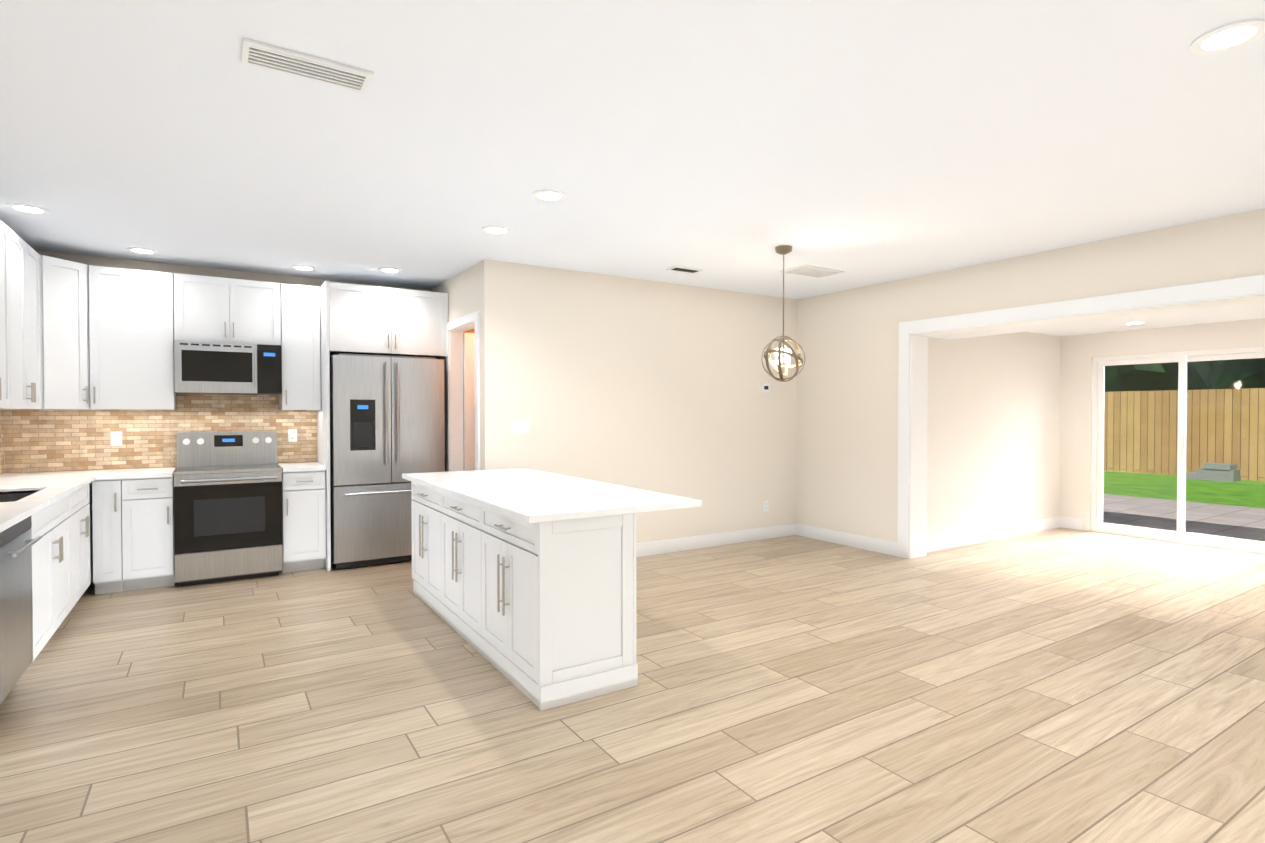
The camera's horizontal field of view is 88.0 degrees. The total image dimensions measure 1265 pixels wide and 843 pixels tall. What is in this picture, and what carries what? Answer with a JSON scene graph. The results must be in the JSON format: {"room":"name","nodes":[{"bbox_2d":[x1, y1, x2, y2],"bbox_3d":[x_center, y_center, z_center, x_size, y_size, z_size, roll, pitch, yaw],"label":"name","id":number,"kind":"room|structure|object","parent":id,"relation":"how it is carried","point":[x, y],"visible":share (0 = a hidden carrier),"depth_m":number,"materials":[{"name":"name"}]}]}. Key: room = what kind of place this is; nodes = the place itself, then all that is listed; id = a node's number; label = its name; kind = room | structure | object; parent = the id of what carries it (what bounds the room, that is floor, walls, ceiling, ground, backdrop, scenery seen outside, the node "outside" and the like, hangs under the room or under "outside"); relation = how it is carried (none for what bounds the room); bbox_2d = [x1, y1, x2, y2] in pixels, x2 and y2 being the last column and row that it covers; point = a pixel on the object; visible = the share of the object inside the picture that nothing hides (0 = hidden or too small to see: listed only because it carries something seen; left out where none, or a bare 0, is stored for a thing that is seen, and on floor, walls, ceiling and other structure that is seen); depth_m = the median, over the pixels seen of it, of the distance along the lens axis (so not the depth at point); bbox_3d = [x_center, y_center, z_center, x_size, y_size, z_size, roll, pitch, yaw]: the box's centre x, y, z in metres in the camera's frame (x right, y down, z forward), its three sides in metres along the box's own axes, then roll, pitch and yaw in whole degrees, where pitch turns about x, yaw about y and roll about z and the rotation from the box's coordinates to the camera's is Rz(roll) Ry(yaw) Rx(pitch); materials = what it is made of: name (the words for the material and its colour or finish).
{"room":"kitchen","nodes":[
{"label":"kitchen","id":0,"kind":"room"},
{"bbox_2d":[2,251,474,581],"bbox_3d":[-2.969,-0.092,6.336,4.820,2.780,0.135,0,1,-32],"label":"wall","id":1,"kind":"structure","parent":0,"point":[155,266],"depth_m":5.71,"materials":[{"name":"beige paint"}]},
{"bbox_2d":[40,255,89,408],"bbox_3d":[-4.481,-0.653,4.970,0.566,1.120,0.566,0,1,-32],"label":"upper cabinet","id":2,"kind":"object","parent":1,"relation":"attached to","point":[64,333],"visible":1,"depth_m":4.91,"materials":[{"name":"white paint"}]},
{"bbox_2d":[89,265,175,409],"bbox_3d":[-4.067,-0.658,5.351,0.537,1.120,0.364,0,1,-32],"label":"upper cabinet","id":3,"kind":"object","parent":1,"relation":"attached to","point":[131,328],"visible":0.96,"depth_m":5.23,"materials":[{"name":"white paint"}]},
{"bbox_2d":[4,394,316,472],"bbox_3d":[-3.932,0.077,5.656,2.191,0.629,0.012,0,1,-32],"label":"backsplash","id":4,"kind":"structure","parent":1,"relation":"attached to","point":[52,440],"depth_m":5.51,"materials":[{"name":"tile"}]},
{"bbox_2d":[111,431,121,445],"bbox_3d":[-4.274,0.141,5.428,0.075,0.115,0.008,0,1,-32],"label":"outlet","id":5,"kind":"object","parent":4,"relation":"attached to","point":[116,438],"visible":1,"depth_m":5.43,"materials":[{"name":"white plastic"}]},
{"bbox_2d":[288,429,296,441],"bbox_3d":[-3.176,0.131,6.124,0.075,0.115,0.008,0,1,-32],"label":"outlet","id":6,"kind":"object","parent":4,"relation":"attached to","point":[292,435],"visible":1,"depth_m":6.12,"materials":[{"name":"white plastic"}]},
{"bbox_2d":[174,273,280,345],"bbox_3d":[-3.510,-0.946,5.701,0.776,0.554,0.364,0,1,-32],"label":"upper cabinet","id":7,"kind":"object","parent":1,"relation":"attached to","point":[220,309],"visible":1,"depth_m":5.57,"materials":[{"name":"white paint"}]},
{"bbox_2d":[174,340,281,394],"bbox_3d":[-3.488,-0.453,5.674,0.772,0.424,0.443,0,1,-32],"label":"microwave","id":8,"kind":"object","parent":7,"relation":"attached to","point":[221,368],"visible":1,"depth_m":5.51,"materials":[{"name":"metal"}]},
{"bbox_2d":[279,283,320,409],"bbox_3d":[-3.046,-0.667,5.998,0.313,1.120,0.364,0,1,-32],"label":"upper cabinet","id":9,"kind":"object","parent":1,"relation":"attached to","point":[300,346],"visible":1,"depth_m":5.88,"materials":[{"name":"white paint"}]},
{"bbox_2d":[329,282,447,358],"bbox_3d":[-2.365,-0.928,6.254,1.046,0.605,0.654,0,1,-32],"label":"upper cabinet","id":10,"kind":"object","parent":1,"relation":"attached to","point":[369,320],"visible":0.94,"depth_m":5.99,"materials":[{"name":"white paint"}]},
{"bbox_2d":[431,262,479,471],"bbox_3d":[-1.644,-0.090,6.225,0.120,2.780,1.500,0,1,-32],"label":"wall","id":11,"kind":"structure","parent":0,"point":[462,289],"depth_m":5.96,"materials":[{"name":"beige paint"}]},
{"bbox_2d":[446,311,479,471],"bbox_3d":[-1.495,0.181,5.980,0.142,2.245,0.910,0,1,-32],"label":"door frame","id":12,"kind":"structure","parent":11,"relation":"attached to","point":[457,328],"depth_m":6.27,"materials":[{"name":"white paint"}]},
{"bbox_2d":[464,333,474,470],"bbox_3d":[-1.279,0.215,6.475,0.740,2.138,0.129,0,1,-32],"label":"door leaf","id":13,"kind":"structure","parent":11,"relation":"in","point":[469,401],"depth_m":6.32,"materials":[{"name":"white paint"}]},
{"bbox_2d":[0,527,1264,842],"bbox_3d":[1.769,1.381,3.969,10.270,0.100,9.240,0,1,-32],"label":"floor","id":14,"kind":"structure","parent":0,"point":[1060,685],"depth_m":3.03,"materials":[{"name":"brown wood"}]},
{"bbox_2d":[0,516,41,703],"bbox_3d":[-3.111,0.908,2.940,0.621,0.874,0.594,0,1,-32],"label":"dishwasher","id":15,"kind":"object","parent":14,"relation":"on","point":[17,541],"visible":1,"depth_m":3.05,"materials":[{"name":"metal"}]},
{"bbox_2d":[31,494,71,661],"bbox_3d":[-3.578,0.901,3.633,0.639,0.868,1.068,0,1,-32],"label":"base cabinet","id":16,"kind":"object","parent":14,"relation":"on","point":[51,578],"visible":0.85,"depth_m":3.73,"materials":[{"name":"white paint"}]},
{"bbox_2d":[0,470,105,531],"bbox_3d":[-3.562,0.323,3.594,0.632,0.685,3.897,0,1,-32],"label":"countertop","id":17,"kind":"structure","parent":16,"relation":"on","point":[25,495],"depth_m":4.08,"materials":[{"name":"white stone"}]},
{"bbox_2d":[69,484,90,607],"bbox_3d":[-4.062,0.885,4.398,0.639,0.880,0.738,0,1,-32],"label":"base cabinet","id":18,"kind":"object","parent":14,"relation":"on","point":[80,539],"visible":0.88,"depth_m":4.52,"materials":[{"name":"white paint"}]},
{"bbox_2d":[89,482,92,580],"bbox_3d":[-4.455,0.877,4.965,0.582,0.880,0.637,0,1,-32],"label":"base cabinet","id":19,"kind":"object","parent":14,"relation":"on","point":[91,543],"depth_m":5.03,"materials":[{"name":"white paint"}]},
{"bbox_2d":[92,479,123,594],"bbox_3d":[-4.113,0.874,5.181,0.173,0.880,0.639,0,1,-32],"label":"base cabinet","id":20,"kind":"object","parent":14,"relation":"on","point":[107,536],"visible":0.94,"depth_m":4.95,"materials":[{"name":"white paint"}]},
{"bbox_2d":[122,475,174,590],"bbox_3d":[-3.903,0.872,5.314,0.321,0.880,0.639,0,1,-32],"label":"base cabinet","id":21,"kind":"object","parent":14,"relation":"on","point":[148,532],"visible":0.92,"depth_m":5.09,"materials":[{"name":"white paint"}]},
{"bbox_2d":[95,467,176,479],"bbox_3d":[-3.968,0.415,5.270,0.471,0.034,0.632,0,1,-32],"label":"countertop","id":22,"kind":"structure","parent":21,"relation":"on","point":[111,474],"depth_m":5.09,"materials":[{"name":"white stone"}]},
{"bbox_2d":[173,431,282,586],"bbox_3d":[-3.421,0.701,5.565,0.754,1.215,0.693,0,1,-32],"label":"range","id":23,"kind":"object","parent":14,"relation":"on","point":[227,506],"visible":1,"depth_m":5.38,"materials":[{"name":"metal"}]},
{"bbox_2d":[282,470,325,572],"bbox_3d":[-2.981,0.864,5.898,0.333,0.880,0.639,0,1,-32],"label":"base cabinet","id":24,"kind":"object","parent":14,"relation":"on","point":[304,518],"visible":0.92,"depth_m":5.67,"materials":[{"name":"white paint"}]},
{"bbox_2d":[277,462,325,471],"bbox_3d":[-2.982,0.406,5.895,0.335,0.034,0.632,0,1,-32],"label":"countertop","id":25,"kind":"structure","parent":24,"relation":"on","point":[301,466],"depth_m":5.71,"materials":[{"name":"white stone"}]},
{"bbox_2d":[317,280,330,570],"bbox_3d":[-2.821,0.038,5.977,0.025,2.530,0.657,0,1,-32],"label":"panel","id":26,"kind":"object","parent":14,"relation":"on","point":[323,435],"visible":0.64,"depth_m":5.75,"materials":[{"name":"white paint"}]},
{"bbox_2d":[330,353,444,568],"bbox_3d":[-2.348,0.348,6.202,0.970,1.905,0.737,0,1,-32],"label":"fridge","id":27,"kind":"object","parent":14,"relation":"on","point":[387,423],"visible":0.83,"depth_m":5.88,"materials":[{"name":"metal"}]},
{"bbox_2d":[408,480,640,710],"bbox_3d":[-0.854,0.889,4.175,0.572,0.880,2.393,0,1,-32],"label":"kitchen island","id":28,"kind":"object","parent":14,"relation":"on","point":[524,581],"depth_m":3.27,"materials":[{"name":"white paint"}]},
{"bbox_2d":[402,468,701,523],"bbox_3d":[-0.698,0.429,4.272,1.000,0.035,2.425,0,1,-32],"label":"island countertop","id":29,"kind":"structure","parent":28,"relation":"on","point":[530,496],"depth_m":3.73,"materials":[{"name":"white stone"}]},
{"bbox_2d":[0,0,1264,298],"bbox_3d":[0.519,-1.378,3.139,7.310,0.120,9.240,0,1,-32],"label":"ceiling","id":30,"kind":"structure","parent":0,"point":[728,144],"depth_m":2.99,"materials":[{"name":"white paint"}]},
{"bbox_2d":[6,203,49,213],"bbox_3d":[-3.772,-1.327,4.091,0.200,0.008,0.200,0,1,-32],"label":"recessed light","id":31,"kind":"object","parent":30,"relation":"in","point":[27,208],"visible":1,"depth_m":4.08,"materials":[{"name":"white paint"}]},
{"bbox_2d":[127,247,157,253],"bbox_3d":[-3.852,-1.342,5.152,0.200,0.008,0.200,0,1,-32],"label":"recessed light","id":32,"kind":"object","parent":30,"relation":"in","point":[140,250],"visible":0.98,"depth_m":5.13,"materials":[{"name":"white paint"}]},
{"bbox_2d":[291,265,315,270],"bbox_3d":[-2.889,-1.350,5.762,0.200,0.008,0.200,0,1,-32],"label":"recessed light","id":33,"kind":"object","parent":30,"relation":"in","point":[304,267],"visible":1,"depth_m":5.74,"materials":[{"name":"white paint"}]},
{"bbox_2d":[241,38,373,93],"bbox_3d":[-1.192,-1.301,2.411,0.420,0.011,0.170,0,1,-32],"label":"ceiling vent","id":34,"kind":"object","parent":30,"relation":"in","point":[288,62],"visible":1,"depth_m":2.40,"materials":[{"name":"white plastic"}]},
{"bbox_2d":[378,267,401,272],"bbox_3d":[-2.166,-1.351,5.854,0.200,0.008,0.200,0,1,-32],"label":"recessed light","id":35,"kind":"object","parent":30,"relation":"in","point":[389,270],"visible":1,"depth_m":5.85,"materials":[{"name":"white paint"}]},
{"bbox_2d":[482,225,510,234],"bbox_3d":[-0.947,-1.333,4.566,0.200,0.008,0.200,0,1,-32],"label":"recessed light","id":36,"kind":"object","parent":30,"relation":"in","point":[495,229],"visible":1,"depth_m":4.56,"materials":[{"name":"white paint"}]},
{"bbox_2d":[532,189,565,201],"bbox_3d":[-0.487,-1.323,3.840,0.200,0.008,0.200,0,1,-32],"label":"recessed light","id":37,"kind":"object","parent":30,"relation":"in","point":[549,195],"visible":0.96,"depth_m":3.83,"materials":[{"name":"white paint"}]},
{"bbox_2d":[666,266,702,273],"bbox_3d":[0.466,-1.348,5.829,0.300,0.011,0.150,0,1,-32],"label":"ceiling vent","id":38,"kind":"object","parent":30,"relation":"in","point":[684,269],"visible":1,"depth_m":5.81,"materials":[{"name":"white plastic"}]},
{"bbox_2d":[761,245,804,381],"bbox_3d":[1.165,-0.825,5.059,0.354,1.036,0.318,0,1,-32],"label":"pendant light","id":39,"kind":"object","parent":30,"relation":"hanging from","point":[783,250],"visible":1,"depth_m":5.03,"materials":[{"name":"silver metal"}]},
{"bbox_2d":[780,265,843,277],"bbox_3d":[1.622,-1.349,5.910,0.500,0.011,0.300,0,1,-32],"label":"ceiling vent","id":40,"kind":"object","parent":30,"relation":"in","point":[811,271],"visible":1,"depth_m":5.89,"materials":[{"name":"white plastic"}]},
{"bbox_2d":[1190,18,1264,54],"bbox_3d":[2.019,-1.301,2.220,0.200,0.008,0.200,0,1,-32],"label":"recessed light","id":41,"kind":"object","parent":30,"relation":"in","point":[1230,36],"visible":0.98,"depth_m":2.21,"materials":[{"name":"white paint"}]},
{"bbox_2d":[480,259,796,543],"bbox_3d":[0.386,-0.095,6.553,3.900,2.780,0.120,0,1,-32],"label":"wall","id":42,"kind":"structure","parent":0,"point":[649,385],"depth_m":6.32,"materials":[{"name":"beige paint"}]},
{"bbox_2d":[511,419,528,432],"bbox_3d":[-0.965,0.038,5.622,0.165,0.115,0.008,0,1,-32],"label":"switch plate","id":43,"kind":"object","parent":42,"relation":"attached to","point":[519,425],"visible":1,"depth_m":5.62,"materials":[{"name":"white plastic"}]},
{"bbox_2d":[636,523,795,556],"bbox_3d":[0.310,1.232,6.443,3.665,0.130,0.015,-1,1,-32],"label":"baseboard","id":44,"kind":"structure","parent":42,"relation":"attached to","point":[733,537],"depth_m":6.76,"materials":[{"name":"white paint"}]},
{"bbox_2d":[763,501,767,511],"bbox_3d":[1.459,0.927,7.170,0.075,0.115,0.008,0,1,-32],"label":"outlet","id":45,"kind":"object","parent":42,"relation":"attached to","point":[765,506],"visible":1,"depth_m":7.16,"materials":[{"name":"white plastic"}]},
{"bbox_2d":[761,383,769,392],"bbox_3d":[1.450,-0.363,7.139,0.110,0.100,0.022,0,1,-32],"label":"thermostat","id":46,"kind":"object","parent":42,"relation":"attached to","point":[765,388],"visible":0.96,"depth_m":7.12,"materials":[{"name":"white plastic"}]},
{"bbox_2d":[927,332,1060,538],"bbox_3d":[4.006,0.076,7.250,2.960,2.420,0.120,0,1,-32],"label":"wall","id":47,"kind":"structure","parent":0,"point":[993,441],"depth_m":7.12,"materials":[{"name":"white paint"}]},
{"bbox_2d":[927,516,1063,551],"bbox_3d":[3.979,1.222,7.169,2.810,0.130,0.015,-1,1,-32],"label":"baseboard","id":48,"kind":"structure","parent":47,"relation":"attached to","point":[966,538],"depth_m":7.11,"materials":[{"name":"white paint"}]},
{"bbox_2d":[796,208,1264,542],"bbox_3d":[3.934,-0.065,4.362,0.250,2.780,7.380,0,1,-32],"label":"wall","id":49,"kind":"structure","parent":0,"point":[847,428],"depth_m":6.39,"materials":[{"name":"beige paint"}]},
{"bbox_2d":[796,523,897,555],"bbox_3d":[2.209,1.226,6.856,0.015,0.130,1.310,-1,1,-32],"label":"baseboard","id":50,"kind":"structure","parent":49,"relation":"attached to","point":[812,532],"depth_m":6.79,"materials":[{"name":"white paint"}]},
{"bbox_2d":[897,274,1264,558],"bbox_3d":[3.677,0.197,4.771,0.286,2.245,3.770,0,1,-32],"label":"trim","id":51,"kind":"structure","parent":49,"relation":"attached to","point":[912,429],"depth_m":5.94,"materials":[{"name":"white paint"}]},
{"bbox_2d":[928,300,1264,338],"bbox_3d":[4.357,-0.890,4.411,0.530,0.170,5.030,0,1,-32],"label":"ceiling soffit","id":52,"kind":"structure","parent":0,"point":[1188,312],"depth_m":5.25,"materials":[{"name":"white paint"}]},
{"bbox_2d":[1028,308,1264,336],"bbox_3d":[5.384,-1.044,5.060,2.960,0.120,5.270,0,1,-32],"label":"ceiling","id":53,"kind":"structure","parent":0,"point":[1250,314],"depth_m":6.74,"materials":[{"name":"white paint"}]},
{"bbox_2d":[1122,321,1146,324],"bbox_3d":[5.122,-1.003,6.688,0.200,0.008,0.200,0,1,-32],"label":"recessed light","id":54,"kind":"object","parent":53,"relation":"in","point":[1132,323],"visible":1,"depth_m":6.69,"materials":[{"name":"white paint"}]},
{"bbox_2d":[1059,318,1264,530],"bbox_3d":[6.571,0.095,5.827,0.150,2.420,5.030,0,1,-32],"label":"wall","id":55,"kind":"structure","parent":0,"point":[1079,353],"depth_m":7.66,"materials":[{"name":"white paint"}]},
{"bbox_2d":[1091,346,1264,553],"bbox_3d":[5.843,0.275,6.973,0.115,2.030,1.660,0,1,-32],"label":"sliding door","id":56,"kind":"structure","parent":55,"relation":"in","point":[1180,534],"depth_m":6.99,"materials":[{"name":"white paint"}]},
{"bbox_2d":[1103,494,1264,541],"bbox_3d":[7.810,1.327,8.092,4.350,0.035,11.500,0,1,-32],"label":"patio","id":57,"kind":"structure","parent":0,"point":[1161,506],"depth_m":8.95,"materials":[{"name":"grey concrete"}]},
{"bbox_3d":[-2.518,-0.021,1.233,0.120,2.780,9.000,0,1,-32],"label":"wall","id":58,"kind":"structure","parent":0,"visible":0},
{"bbox_2d":[0,410,3,473],"bbox_3d":[-3.821,0.176,3.420,0.012,0.492,3.884,0,1,-32],"label":"backsplash","id":59,"kind":"structure","parent":58,"relation":"attached to","point":[1,441],"depth_m":5.01,"materials":[{"name":"tile"}]},
{"bbox_2d":[0,220,10,407],"bbox_3d":[-3.852,-0.637,3.789,0.364,1.120,0.418,0,1,-32],"label":"upper cabinet","id":60,"kind":"object","parent":58,"relation":"attached to","point":[5,400],"visible":1,"depth_m":3.98,"materials":[{"name":"white paint"}]},
{"bbox_2d":[0,227,33,408],"bbox_3d":[-4.077,-0.642,4.143,0.364,1.120,0.418,0,1,-32],"label":"upper cabinet","id":61,"kind":"object","parent":58,"relation":"attached to","point":[17,320],"visible":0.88,"depth_m":4.24,"materials":[{"name":"white paint"}]},
{"bbox_2d":[25,242,40,408],"bbox_3d":[-4.302,-0.646,4.498,0.364,1.120,0.417,0,1,-32],"label":"upper cabinet","id":62,"kind":"object","parent":58,"relation":"attached to","point":[32,267],"visible":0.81,"depth_m":4.59,"materials":[{"name":"white paint"}]},
{"label":"outside","id":63,"kind":"structure","parent":0,"visible":0},
{"bbox_2d":[1104,471,1264,507],"bbox_3d":[21.094,1.331,15.621,34.850,0.180,70.000,0,1,-32],"label":"lawn","id":64,"kind":"structure","parent":63,"point":[1218,488],"depth_m":12.38,"materials":[{"name":"green plant"}]},
{"bbox_2d":[1105,361,1210,391],"bbox_3d":[15.536,-3.259,19.486,8.922,8.952,9.093,0,1,-32],"label":"tree","id":65,"kind":"object","parent":64,"relation":"on","point":[1162,370],"depth_m":17.03,"materials":[{"name":"green plant"}]},
{"bbox_2d":[1104,388,1264,480],"bbox_3d":[13.222,0.280,14.171,0.115,1.980,52.100,0,1,-32],"label":"fence","id":66,"kind":"object","parent":64,"relation":"on","point":[1253,420],"depth_m":14.93,"materials":[{"name":"brown wood"}]},
{"bbox_2d":[1186,463,1240,481],"bbox_3d":[12.503,1.080,14.229,0.450,0.360,0.950,0,1,-32],"label":"blocks","id":67,"kind":"object","parent":64,"relation":"on","point":[1214,473],"depth_m":13.95,"materials":[{"name":"grey concrete"}]},
{"bbox_2d":[1210,358,1264,388],"bbox_3d":[17.148,-3.234,15.055,9.818,9.146,9.373,0,1,-32],"label":"tree","id":68,"kind":"object","parent":64,"relation":"on","point":[1239,381],"depth_m":15.16,"materials":[{"name":"green plant"}]}
]}

